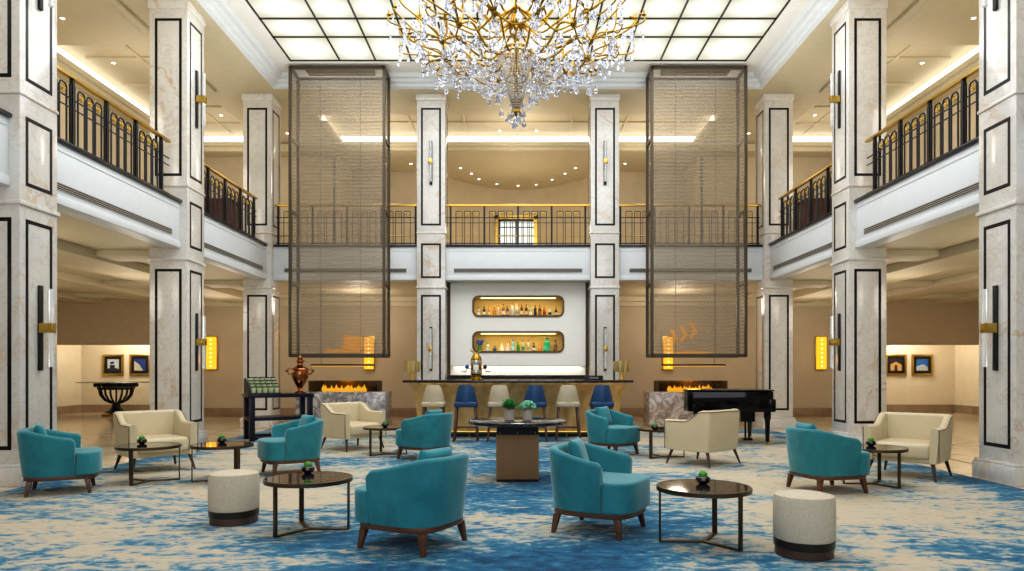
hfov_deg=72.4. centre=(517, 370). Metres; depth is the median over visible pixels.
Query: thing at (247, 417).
shelf
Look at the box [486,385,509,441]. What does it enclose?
bar stool
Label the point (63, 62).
fascia
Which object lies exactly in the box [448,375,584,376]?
countertop
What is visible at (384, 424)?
potted plant
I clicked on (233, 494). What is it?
pouf
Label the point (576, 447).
throw pillow
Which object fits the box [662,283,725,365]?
light bar
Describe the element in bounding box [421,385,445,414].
bar stool
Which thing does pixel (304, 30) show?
skylight
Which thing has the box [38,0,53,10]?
wall sconce
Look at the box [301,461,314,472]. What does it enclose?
potted plant
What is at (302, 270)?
grille
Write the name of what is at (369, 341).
sconce
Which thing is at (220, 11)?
fascia
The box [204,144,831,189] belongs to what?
ceiling
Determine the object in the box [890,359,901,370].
print
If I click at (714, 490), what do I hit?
side table
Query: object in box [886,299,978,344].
wall
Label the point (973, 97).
wall
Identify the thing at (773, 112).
marble column
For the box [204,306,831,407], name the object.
wall
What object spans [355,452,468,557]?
armchair
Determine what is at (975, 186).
grille
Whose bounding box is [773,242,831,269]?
grille
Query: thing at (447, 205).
balcony railing
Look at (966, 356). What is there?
wall
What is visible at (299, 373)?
samovar
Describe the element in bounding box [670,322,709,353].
relief
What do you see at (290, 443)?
armchair
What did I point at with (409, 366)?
table lamp
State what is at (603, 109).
marble column
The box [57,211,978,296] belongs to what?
ceiling
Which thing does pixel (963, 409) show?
baseboard
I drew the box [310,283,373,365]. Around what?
light bar
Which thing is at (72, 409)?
baseboard
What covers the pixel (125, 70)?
ceiling
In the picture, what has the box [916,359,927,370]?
print
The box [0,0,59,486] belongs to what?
marble column
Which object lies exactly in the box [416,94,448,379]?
marble column
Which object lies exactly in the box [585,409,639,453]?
armchair
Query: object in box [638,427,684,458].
side table
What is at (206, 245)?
grille
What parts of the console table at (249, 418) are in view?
leg, leg, leg, leg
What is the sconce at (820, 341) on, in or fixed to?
attached to the wall at (223, 387)
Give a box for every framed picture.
[102,354,123,375]
[129,354,149,375]
[886,354,906,375]
[911,354,932,375]
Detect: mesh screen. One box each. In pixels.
[288,65,389,357]
[646,65,747,357]
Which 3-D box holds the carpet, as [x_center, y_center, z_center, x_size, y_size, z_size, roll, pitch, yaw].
[0.000,1.248,5.525,10.660,0.004,18.850,0,0,0]
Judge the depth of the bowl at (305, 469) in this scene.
5.69 m
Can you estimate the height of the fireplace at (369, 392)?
1.030 m
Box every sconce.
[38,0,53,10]
[38,285,55,370]
[195,70,206,128]
[195,313,206,370]
[206,336,217,369]
[364,336,374,369]
[428,141,432,184]
[428,327,432,370]
[603,141,607,184]
[603,327,607,370]
[662,336,672,369]
[815,336,826,369]
[829,70,840,128]
[829,313,840,370]
[980,285,997,370]
[982,0,997,10]
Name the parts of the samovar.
crown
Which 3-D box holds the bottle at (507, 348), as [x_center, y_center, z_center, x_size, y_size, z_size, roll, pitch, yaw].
[-0.237,-0.558,16.039,0.102,0.216,0.100,0,0,0]
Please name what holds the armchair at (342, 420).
on the carpet
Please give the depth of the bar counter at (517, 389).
13.15 m
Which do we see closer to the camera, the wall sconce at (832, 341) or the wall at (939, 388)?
the wall sconce at (832, 341)
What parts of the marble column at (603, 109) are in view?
inlay frame, inlay frame, inlay frame, inlay frame, inlay frame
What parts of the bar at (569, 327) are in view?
niche frame, niche frame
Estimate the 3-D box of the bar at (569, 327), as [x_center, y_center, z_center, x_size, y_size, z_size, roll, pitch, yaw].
[0.000,-0.380,16.140,3.200,3.260,0.520,0,0,0]
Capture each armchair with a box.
[16,427,102,497]
[257,418,323,474]
[320,402,385,451]
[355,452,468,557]
[396,412,452,458]
[549,442,649,540]
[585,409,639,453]
[664,409,740,467]
[785,426,869,493]
[863,412,953,481]
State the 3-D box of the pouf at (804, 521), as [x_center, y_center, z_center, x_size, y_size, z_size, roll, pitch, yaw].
[1.945,1.036,4.760,0.400,0.420,0.400,0,0,0]
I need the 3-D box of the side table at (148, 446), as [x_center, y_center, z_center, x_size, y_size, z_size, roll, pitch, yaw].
[-4.170,1.040,7.900,0.676,0.412,0.676,0,0,0]
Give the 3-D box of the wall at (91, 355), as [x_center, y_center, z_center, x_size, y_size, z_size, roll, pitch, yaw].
[-11.000,-0.400,20.300,4.200,3.300,1.800,0,0,0]
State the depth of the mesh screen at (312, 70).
14.66 m
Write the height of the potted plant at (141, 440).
0.095 m
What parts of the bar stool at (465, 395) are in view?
leg, leg, seat, backrest, leg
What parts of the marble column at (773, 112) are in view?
inlay frame, inlay frame, inlay frame, inlay frame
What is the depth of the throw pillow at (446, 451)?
4.87 m
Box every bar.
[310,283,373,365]
[448,283,587,379]
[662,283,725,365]
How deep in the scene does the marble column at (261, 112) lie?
15.35 m
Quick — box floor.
[0,413,1023,491]
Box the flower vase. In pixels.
[476,339,483,350]
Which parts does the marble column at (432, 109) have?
inlay frame, inlay frame, inlay frame, inlay frame, inlay frame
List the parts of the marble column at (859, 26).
inlay frame, inlay frame, inlay frame, inlay frame, inlay frame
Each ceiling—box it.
[57,0,978,143]
[57,45,978,135]
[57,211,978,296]
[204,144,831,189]
[225,0,810,71]
[748,239,978,303]
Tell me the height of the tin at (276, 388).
0.116 m
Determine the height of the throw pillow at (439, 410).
0.277 m
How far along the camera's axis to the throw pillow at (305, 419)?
8.56 m
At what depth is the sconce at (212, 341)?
19.06 m
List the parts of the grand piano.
lid, leg, leg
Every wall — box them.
[57,76,149,182]
[57,299,149,344]
[57,345,80,406]
[81,345,149,404]
[204,157,831,242]
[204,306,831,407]
[886,76,978,182]
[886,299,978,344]
[886,345,954,404]
[955,345,978,406]
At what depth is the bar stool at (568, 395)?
12.28 m
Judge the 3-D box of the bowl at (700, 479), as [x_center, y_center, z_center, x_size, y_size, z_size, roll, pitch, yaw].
[1.371,0.807,5.187,0.110,0.055,0.110,0,0,-24]
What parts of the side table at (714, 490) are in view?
leg, leg, leg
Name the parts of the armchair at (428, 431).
seat, leg, frame, backrest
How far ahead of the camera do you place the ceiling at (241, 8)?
14.16 m
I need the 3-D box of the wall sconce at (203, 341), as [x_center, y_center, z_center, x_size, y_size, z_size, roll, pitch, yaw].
[-5.325,-0.485,11.760,0.170,0.960,0.080,0,0,0]
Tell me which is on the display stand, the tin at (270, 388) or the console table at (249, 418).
the tin at (270, 388)
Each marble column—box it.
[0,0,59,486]
[147,0,207,442]
[240,94,283,427]
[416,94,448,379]
[587,94,619,379]
[752,94,795,427]
[829,0,888,443]
[972,0,1023,486]
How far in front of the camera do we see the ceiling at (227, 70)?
15.01 m
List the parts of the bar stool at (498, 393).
leg, seat, backrest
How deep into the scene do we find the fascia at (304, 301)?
19.03 m
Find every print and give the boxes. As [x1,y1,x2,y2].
[107,361,118,370]
[134,361,142,370]
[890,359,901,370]
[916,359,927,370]
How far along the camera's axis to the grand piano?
11.76 m
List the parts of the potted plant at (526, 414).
pot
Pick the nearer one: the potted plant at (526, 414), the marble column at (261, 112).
the potted plant at (526, 414)
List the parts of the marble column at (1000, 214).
inlay frame, inlay frame, inlay frame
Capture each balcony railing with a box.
[57,65,170,193]
[204,163,257,236]
[275,204,416,243]
[446,204,589,243]
[619,204,760,243]
[778,163,831,236]
[865,65,978,193]
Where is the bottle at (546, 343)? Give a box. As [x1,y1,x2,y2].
[544,338,549,350]
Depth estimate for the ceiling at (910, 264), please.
14.80 m
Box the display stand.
[244,378,280,393]
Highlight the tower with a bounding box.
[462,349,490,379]
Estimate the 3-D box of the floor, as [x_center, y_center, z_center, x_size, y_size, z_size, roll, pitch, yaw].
[0.000,1.300,8.650,26.600,0.100,25.300,0,0,0]
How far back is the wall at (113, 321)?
19.20 m
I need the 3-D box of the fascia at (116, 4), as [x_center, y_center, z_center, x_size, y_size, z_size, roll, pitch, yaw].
[0.000,-6.140,7.200,17.200,0.220,22.400,0,0,0]
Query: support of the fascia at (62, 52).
attached to the wall at (62, 97)
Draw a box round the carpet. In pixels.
[0,429,1023,570]
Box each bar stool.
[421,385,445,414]
[453,385,478,441]
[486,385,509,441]
[524,385,547,441]
[555,385,580,441]
[590,385,613,409]
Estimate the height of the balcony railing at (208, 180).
0.928 m
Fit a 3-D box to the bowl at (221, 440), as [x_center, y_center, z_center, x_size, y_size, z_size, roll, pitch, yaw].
[-3.449,0.807,8.156,0.110,0.055,0.110,0,0,-4]
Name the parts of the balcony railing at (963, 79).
post, post, handrail, post, post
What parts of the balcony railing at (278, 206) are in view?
post, post, handrail, post, post, post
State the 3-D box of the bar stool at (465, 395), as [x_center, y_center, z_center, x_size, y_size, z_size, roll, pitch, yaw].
[-0.923,0.746,12.450,0.447,1.000,0.407,0,0,0]
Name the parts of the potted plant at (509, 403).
pot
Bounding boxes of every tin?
[251,386,255,392]
[256,386,261,392]
[262,386,267,392]
[268,386,272,392]
[274,386,278,392]
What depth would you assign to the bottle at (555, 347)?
16.01 m
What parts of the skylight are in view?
light panel, light panel, light panel, light panel, light panel, light panel, light panel, light panel, light panel, light panel, light panel, light panel, light panel, light panel, light panel, light panel, light panel, light panel, light panel, light panel, light panel, light panel, light panel, light panel, light panel, light panel, light panel, light panel, light panel, light panel, light panel, light panel, light panel, light panel, light panel, light panel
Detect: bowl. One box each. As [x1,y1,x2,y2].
[137,439,146,443]
[217,438,226,442]
[301,466,314,472]
[695,476,710,483]
[866,441,875,445]
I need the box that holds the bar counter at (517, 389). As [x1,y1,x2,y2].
[402,380,633,437]
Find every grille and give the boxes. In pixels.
[57,182,171,233]
[204,242,262,269]
[284,268,405,272]
[454,268,581,272]
[630,268,751,272]
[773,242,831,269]
[864,182,978,233]
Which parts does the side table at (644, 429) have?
leg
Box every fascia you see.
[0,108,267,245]
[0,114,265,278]
[57,46,978,141]
[57,52,978,152]
[57,239,287,303]
[85,0,950,133]
[103,427,239,455]
[197,0,838,88]
[204,297,831,305]
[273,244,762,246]
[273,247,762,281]
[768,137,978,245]
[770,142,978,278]
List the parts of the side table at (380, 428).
leg, leg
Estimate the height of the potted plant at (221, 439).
0.095 m
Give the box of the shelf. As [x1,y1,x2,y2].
[244,414,303,420]
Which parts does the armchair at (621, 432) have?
backrest, frame, seat, leg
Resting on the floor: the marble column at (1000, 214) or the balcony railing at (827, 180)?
the marble column at (1000, 214)
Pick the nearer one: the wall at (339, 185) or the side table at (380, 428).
the side table at (380, 428)
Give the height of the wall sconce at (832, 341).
0.960 m
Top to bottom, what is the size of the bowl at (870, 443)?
0.055 m
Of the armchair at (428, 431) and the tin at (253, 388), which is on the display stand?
the tin at (253, 388)
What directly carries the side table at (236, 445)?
on the carpet
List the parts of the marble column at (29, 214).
inlay frame, inlay frame, inlay frame, inlay frame, inlay frame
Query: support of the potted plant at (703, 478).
on the side table at (714, 490)
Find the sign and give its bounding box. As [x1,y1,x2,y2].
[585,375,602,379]
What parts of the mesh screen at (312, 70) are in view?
mounting plate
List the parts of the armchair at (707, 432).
leg, seat frame, leg, leg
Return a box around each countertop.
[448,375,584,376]
[448,375,584,379]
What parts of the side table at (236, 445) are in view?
leg, leg, leg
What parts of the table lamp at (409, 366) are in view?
lamp shade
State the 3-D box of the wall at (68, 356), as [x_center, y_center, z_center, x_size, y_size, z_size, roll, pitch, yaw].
[-13.200,-0.400,8.650,0.200,3.300,25.300,0,0,0]
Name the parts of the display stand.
panel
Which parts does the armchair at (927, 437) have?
seat, seat frame, leg, leg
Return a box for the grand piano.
[683,388,775,444]
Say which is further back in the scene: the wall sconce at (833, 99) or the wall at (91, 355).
the wall at (91, 355)
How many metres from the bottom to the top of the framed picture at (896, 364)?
0.630 m
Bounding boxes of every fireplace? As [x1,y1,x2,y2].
[296,380,391,424]
[644,380,739,426]
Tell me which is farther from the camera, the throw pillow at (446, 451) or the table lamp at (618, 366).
the table lamp at (618, 366)
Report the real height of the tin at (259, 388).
0.116 m
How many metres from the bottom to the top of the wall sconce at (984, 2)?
0.960 m
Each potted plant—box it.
[137,435,146,443]
[217,435,226,442]
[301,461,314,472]
[381,421,388,426]
[501,397,518,419]
[519,400,536,419]
[651,423,658,429]
[695,471,710,483]
[866,437,875,445]
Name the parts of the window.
pane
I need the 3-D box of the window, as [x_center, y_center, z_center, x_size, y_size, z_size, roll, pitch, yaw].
[-0.060,-3.860,22.370,1.360,2.220,0.080,0,0,0]
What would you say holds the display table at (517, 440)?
on the carpet
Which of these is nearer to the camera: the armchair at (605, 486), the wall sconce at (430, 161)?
the armchair at (605, 486)
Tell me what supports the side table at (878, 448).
on the carpet
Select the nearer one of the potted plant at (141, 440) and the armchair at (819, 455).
the armchair at (819, 455)
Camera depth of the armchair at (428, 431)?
9.69 m
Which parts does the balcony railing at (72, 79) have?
post, post, handrail, post, post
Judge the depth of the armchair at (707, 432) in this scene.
9.18 m
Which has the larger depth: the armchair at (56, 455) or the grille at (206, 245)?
the grille at (206, 245)
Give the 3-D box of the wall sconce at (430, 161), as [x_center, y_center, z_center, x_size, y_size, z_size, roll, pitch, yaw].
[-1.908,-4.560,15.265,0.080,0.960,0.170,0,0,0]
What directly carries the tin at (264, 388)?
on the display stand
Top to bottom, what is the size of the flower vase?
0.277 m
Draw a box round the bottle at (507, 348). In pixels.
[505,342,509,350]
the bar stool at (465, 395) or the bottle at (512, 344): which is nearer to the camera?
the bar stool at (465, 395)
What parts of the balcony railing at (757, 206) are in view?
post, post, post, handrail, post, post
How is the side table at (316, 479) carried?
on the carpet
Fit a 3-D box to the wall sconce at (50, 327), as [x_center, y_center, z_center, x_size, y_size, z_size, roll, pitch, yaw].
[-5.325,-0.485,7.910,0.170,0.960,0.080,0,0,0]
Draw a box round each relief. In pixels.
[325,335,363,352]
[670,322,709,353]
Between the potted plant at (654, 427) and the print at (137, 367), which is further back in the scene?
the print at (137, 367)
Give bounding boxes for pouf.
[208,469,259,526]
[773,489,835,561]
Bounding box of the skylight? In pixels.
[245,0,790,60]
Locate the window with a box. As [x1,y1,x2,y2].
[495,215,536,242]
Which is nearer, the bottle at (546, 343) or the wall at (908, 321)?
the bottle at (546, 343)
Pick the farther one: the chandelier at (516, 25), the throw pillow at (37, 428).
the chandelier at (516, 25)
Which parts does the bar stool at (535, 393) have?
backrest, seat, leg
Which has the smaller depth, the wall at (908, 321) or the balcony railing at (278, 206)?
the balcony railing at (278, 206)
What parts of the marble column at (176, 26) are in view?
inlay frame, inlay frame, inlay frame, inlay frame, inlay frame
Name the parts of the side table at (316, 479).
leg, leg, leg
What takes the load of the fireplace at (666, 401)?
on the floor
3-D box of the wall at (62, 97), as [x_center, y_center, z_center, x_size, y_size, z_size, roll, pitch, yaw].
[-9.050,-4.600,7.600,0.200,3.700,23.200,0,0,0]
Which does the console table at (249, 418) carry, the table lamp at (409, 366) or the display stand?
the display stand
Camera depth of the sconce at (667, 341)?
19.06 m
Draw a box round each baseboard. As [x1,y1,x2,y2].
[57,405,149,414]
[204,408,831,416]
[886,405,978,414]
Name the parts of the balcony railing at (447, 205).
post, post, post, handrail, post, post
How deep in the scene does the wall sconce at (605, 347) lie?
15.19 m
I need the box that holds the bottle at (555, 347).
[553,340,557,350]
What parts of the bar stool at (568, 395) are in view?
leg, seat, backrest, leg, leg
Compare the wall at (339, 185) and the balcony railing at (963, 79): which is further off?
the wall at (339, 185)
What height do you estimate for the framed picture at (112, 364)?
0.630 m
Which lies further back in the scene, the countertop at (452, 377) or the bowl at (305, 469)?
the countertop at (452, 377)
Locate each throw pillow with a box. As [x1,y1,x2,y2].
[32,423,46,434]
[298,414,314,425]
[416,446,451,460]
[425,409,441,414]
[567,437,588,460]
[596,406,611,423]
[796,421,816,429]
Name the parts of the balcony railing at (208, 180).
post, post, handrail, post, post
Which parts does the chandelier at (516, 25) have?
arm, arm, arm, arm, arm, arm, arm, arm, arm, arm, arm, arm, stem, bead chain, arm, arm, arm, arm, arm, arm, arm, arm, arm, arm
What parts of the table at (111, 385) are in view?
glass, stem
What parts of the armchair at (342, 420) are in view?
leg, seat frame, seat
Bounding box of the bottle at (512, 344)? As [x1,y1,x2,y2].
[511,339,514,350]
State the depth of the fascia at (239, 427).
14.18 m
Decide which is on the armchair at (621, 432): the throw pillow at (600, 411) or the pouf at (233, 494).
the throw pillow at (600, 411)
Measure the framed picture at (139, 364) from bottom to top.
0.630 m
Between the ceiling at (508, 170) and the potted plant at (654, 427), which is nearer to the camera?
the potted plant at (654, 427)
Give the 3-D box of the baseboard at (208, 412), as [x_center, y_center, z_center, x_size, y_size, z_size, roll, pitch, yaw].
[0.000,1.130,19.185,18.000,0.240,0.030,0,0,0]
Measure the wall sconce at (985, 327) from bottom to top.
0.960 m
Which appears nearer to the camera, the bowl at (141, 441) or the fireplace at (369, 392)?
the bowl at (141, 441)
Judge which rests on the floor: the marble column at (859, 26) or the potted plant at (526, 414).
the marble column at (859, 26)
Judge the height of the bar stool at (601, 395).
1.000 m
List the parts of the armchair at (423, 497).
seat, leg, frame, backrest, leg, leg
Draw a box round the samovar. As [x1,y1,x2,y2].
[285,355,314,392]
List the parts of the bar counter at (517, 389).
foot rail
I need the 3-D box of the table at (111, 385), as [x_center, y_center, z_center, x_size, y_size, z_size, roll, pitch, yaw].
[-11.250,0.777,19.600,1.960,0.945,1.960,0,0,0]
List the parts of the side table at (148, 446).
leg, leg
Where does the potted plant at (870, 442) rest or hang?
on the side table at (878, 448)
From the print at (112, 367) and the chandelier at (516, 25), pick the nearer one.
the chandelier at (516, 25)
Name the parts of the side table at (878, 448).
leg, leg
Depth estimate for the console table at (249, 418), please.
12.71 m
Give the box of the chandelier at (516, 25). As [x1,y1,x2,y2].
[384,0,645,128]
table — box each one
[75,381,149,415]
[114,442,181,485]
[190,441,253,481]
[242,393,313,441]
[263,471,352,537]
[363,425,406,455]
[469,417,566,481]
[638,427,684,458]
[656,479,752,551]
[842,444,908,488]
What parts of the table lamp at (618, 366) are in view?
lamp shade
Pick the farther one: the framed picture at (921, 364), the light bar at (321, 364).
the framed picture at (921, 364)
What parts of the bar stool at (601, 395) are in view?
backrest, seat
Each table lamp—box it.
[403,361,420,379]
[613,361,629,379]
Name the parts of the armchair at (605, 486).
leg, backrest, frame, leg, seat, leg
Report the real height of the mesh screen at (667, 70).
6.038 m
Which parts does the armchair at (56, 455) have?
leg, leg, backrest, frame, leg, seat, leg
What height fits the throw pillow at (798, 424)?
0.277 m
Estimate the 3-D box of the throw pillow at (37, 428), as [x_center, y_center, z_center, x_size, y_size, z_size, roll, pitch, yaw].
[-4.888,0.678,7.178,0.150,0.277,0.350,0,0,-35]
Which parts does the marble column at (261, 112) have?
inlay frame, inlay frame, inlay frame, inlay frame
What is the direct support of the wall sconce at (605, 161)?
attached to the marble column at (603, 109)
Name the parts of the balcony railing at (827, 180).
post, post, handrail, post, post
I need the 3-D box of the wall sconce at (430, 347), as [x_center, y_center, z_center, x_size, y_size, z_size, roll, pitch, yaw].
[-1.908,-0.485,15.265,0.080,0.960,0.170,0,0,0]
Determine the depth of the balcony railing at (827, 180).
13.51 m
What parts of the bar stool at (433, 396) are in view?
seat, backrest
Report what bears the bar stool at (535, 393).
on the carpet
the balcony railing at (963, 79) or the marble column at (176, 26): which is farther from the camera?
the marble column at (176, 26)
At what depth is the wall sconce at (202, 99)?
11.73 m
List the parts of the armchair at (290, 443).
leg, seat, leg, frame, backrest, leg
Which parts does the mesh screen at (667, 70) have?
mounting plate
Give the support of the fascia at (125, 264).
attached to the wall at (68, 356)
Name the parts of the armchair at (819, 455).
leg, leg, backrest, frame, leg, seat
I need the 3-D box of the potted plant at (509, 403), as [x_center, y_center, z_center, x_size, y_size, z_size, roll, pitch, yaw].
[-0.088,0.434,8.052,0.246,0.265,0.268,0,0,0]

